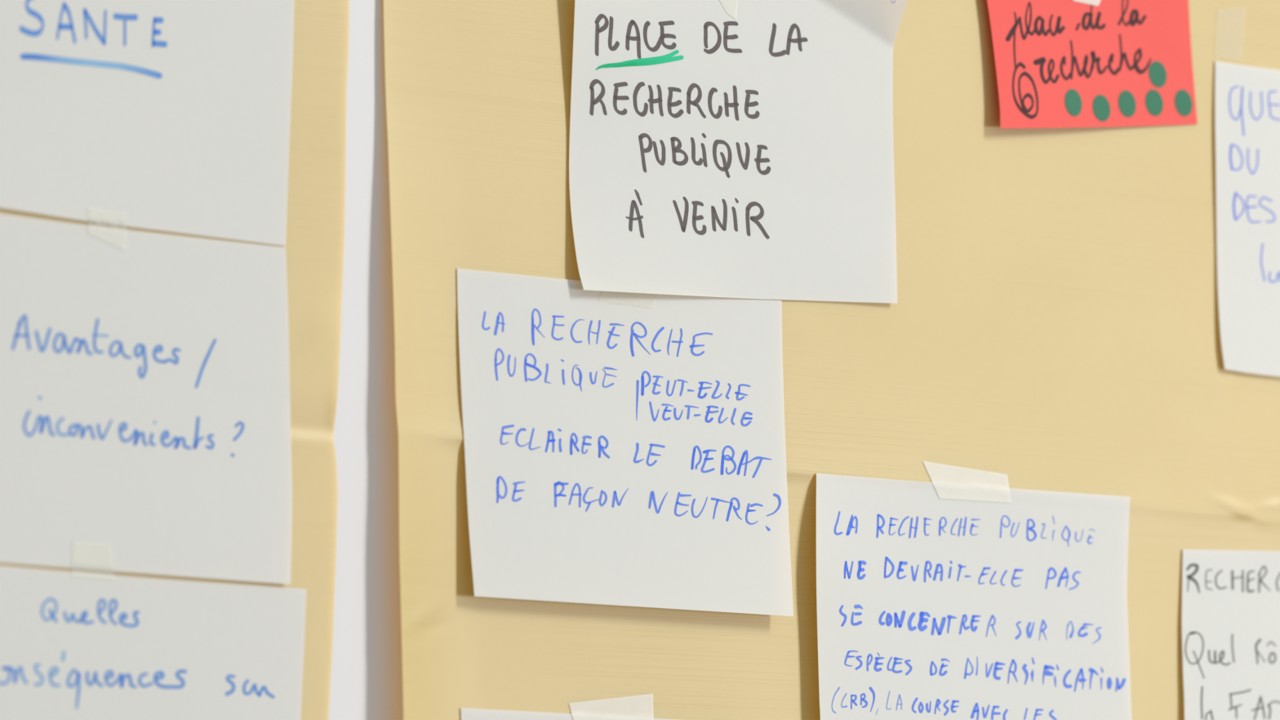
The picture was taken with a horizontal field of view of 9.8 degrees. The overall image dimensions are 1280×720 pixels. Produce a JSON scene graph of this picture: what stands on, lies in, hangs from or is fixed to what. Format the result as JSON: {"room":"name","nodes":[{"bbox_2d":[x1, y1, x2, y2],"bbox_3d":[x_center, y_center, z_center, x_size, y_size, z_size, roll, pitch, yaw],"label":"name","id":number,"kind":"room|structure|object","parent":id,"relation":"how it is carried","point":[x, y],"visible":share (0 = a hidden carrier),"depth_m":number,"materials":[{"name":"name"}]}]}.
{"room":"meeting room","nodes":[
{"label":"meeting room","id":0,"kind":"room"},
{"bbox_2d":[328,0,403,719],"bbox_3d":[-0.038,0.155,4.915,7.000,2.700,0.120,5,-9,-43],"label":"wall","id":1,"kind":"structure","parent":0,"point":[366,672],"depth_m":4.72,"materials":[{"name":"white paint"}]},
{"bbox_2d":[0,0,349,719],"bbox_3d":[-0.341,-0.017,4.563,0.446,0.618,0.003,5,-9,-43],"label":"kraft paper","id":2,"kind":"object","parent":1,"relation":"attached to","point":[315,233],"visible":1,"depth_m":4.69,"materials":[{"name":"beige paper"}]},
{"bbox_2d":[0,213,292,584],"bbox_3d":[-0.325,0.022,4.569,0.297,0.218,0.003,5,-9,-43],"label":"paper sheet","id":3,"kind":"object","parent":2,"relation":"attached to","point":[145,402],"visible":1,"depth_m":4.59,"materials":[{"name":"white paper"}]},
{"bbox_2d":[71,541,114,578],"bbox_3d":[-0.333,0.122,4.550,0.034,0.022,0.002,5,-9,-43],"label":"tape","id":4,"kind":"object","parent":3,"relation":"attached to","point":[80,557],"visible":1,"depth_m":4.54,"materials":[{"name":"white"}]},
{"bbox_2d":[88,207,124,250],"bbox_3d":[-0.326,-0.080,4.582,0.032,0.025,0.002,5,-9,-43],"label":"tape","id":5,"kind":"object","parent":3,"relation":"attached to","point":[91,211],"visible":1,"depth_m":4.58,"materials":[{"name":"white"}]},
{"bbox_2d":[0,0,294,245],"bbox_3d":[-0.325,-0.180,4.596,0.307,0.201,0.002,5,-9,-43],"label":"paper sheet","id":6,"kind":"object","parent":2,"relation":"attached to","point":[174,116],"visible":1,"depth_m":4.62,"materials":[{"name":"white paper"}]},
{"bbox_2d":[0,565,306,719],"bbox_3d":[-0.319,0.230,4.549,0.311,0.205,0.001,5,-9,-43],"label":"paper sheet","id":7,"kind":"object","parent":2,"relation":"attached to","point":[73,646],"visible":1,"depth_m":4.57,"materials":[{"name":"white paper"}]},
{"bbox_2d":[383,0,1279,719],"bbox_3d":[0.230,-0.010,5.096,1.074,0.700,0.018,5,-9,-43],"label":"kraft paper","id":8,"kind":"object","parent":1,"relation":"attached to","point":[1053,325],"visible":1,"depth_m":5.07,"materials":[{"name":"beige paper"}]},
{"bbox_2d":[460,707,675,719],"bbox_3d":[-0.007,0.333,4.833,0.287,0.207,0.002,5,-9,-43],"label":"paper sheet","id":9,"kind":"object","parent":8,"relation":"attached to","point":[466,713],"visible":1,"depth_m":4.78,"materials":[{"name":"white paper"}]},
{"bbox_2d":[568,693,653,719],"bbox_3d":[-0.018,0.228,4.837,0.074,0.028,0.001,5,-9,-43],"label":"tape","id":10,"kind":"object","parent":9,"relation":"attached to","point":[640,707],"visible":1,"depth_m":4.84,"materials":[{"name":"white"}]},
{"bbox_2d":[457,268,793,616],"bbox_3d":[-0.006,0.056,4.865,0.292,0.212,0.011,5,-9,-43],"label":"paper sheet","id":11,"kind":"object","parent":8,"relation":"attached to","point":[621,448],"visible":1,"depth_m":4.86,"materials":[{"name":"white paper"}]},
{"bbox_2d":[568,0,906,303],"bbox_3d":[0.071,-0.156,4.959,0.307,0.241,0.022,5,-9,-43],"label":"paper sheet","id":12,"kind":"object","parent":8,"relation":"attached to","point":[749,153],"visible":1,"depth_m":4.96,"materials":[{"name":"white paper"}]},
{"bbox_2d":[720,0,737,17],"bbox_3d":[0.057,-0.237,4.969,0.022,0.020,0.001,5,-9,-44],"label":"tape","id":13,"kind":"object","parent":12,"relation":"attached to","point":[729,3],"visible":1,"depth_m":4.97,"materials":[{"name":"white"}]},
{"bbox_2d":[923,461,1011,502],"bbox_3d":[0.223,0.083,5.083,0.084,0.025,0.002,5,-9,-43],"label":"tape","id":14,"kind":"object","parent":8,"relation":"attached to","point":[985,486],"visible":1,"depth_m":5.08,"materials":[{"name":"white plastic"}]},
{"bbox_2d":[816,473,1132,719],"bbox_3d":[0.228,0.193,5.074,0.315,0.218,0.006,5,-9,-44],"label":"paper sheet","id":15,"kind":"object","parent":8,"relation":"attached to","point":[929,606],"visible":1,"depth_m":5.07,"materials":[{"name":"white paper"}]},
{"bbox_2d":[986,0,1197,128],"bbox_3d":[0.312,-0.235,5.210,0.226,0.166,0.005,5,-9,-44],"label":"paper note","id":16,"kind":"object","parent":8,"relation":"attached to","point":[1060,64],"visible":1,"depth_m":5.21,"materials":[{"name":"red paper"}]},
{"bbox_2d":[1073,0,1101,5],"bbox_3d":[0.310,-0.258,5.213,0.054,0.020,0.001,5,-9,-44],"label":"tape","id":17,"kind":"object","parent":16,"relation":"attached to","point":[1095,2],"visible":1,"depth_m":5.21,"materials":[{"name":"white plastic"}]},
{"bbox_2d":[1181,549,1279,719],"bbox_3d":[0.485,0.242,5.313,0.305,0.223,0.005,5,-9,-43],"label":"paper sheet","id":18,"kind":"object","parent":8,"relation":"attached to","point":[1230,615],"visible":1,"depth_m":5.25,"materials":[{"name":"grey paper"}]},
{"bbox_2d":[1214,61,1279,376],"bbox_3d":[0.516,-0.093,5.388,0.301,0.225,0.003,5,-9,-43],"label":"paper sheet","id":19,"kind":"object","parent":8,"relation":"attached to","point":[1247,98],"visible":1,"depth_m":5.31,"materials":[{"name":"white paper"}]}
]}

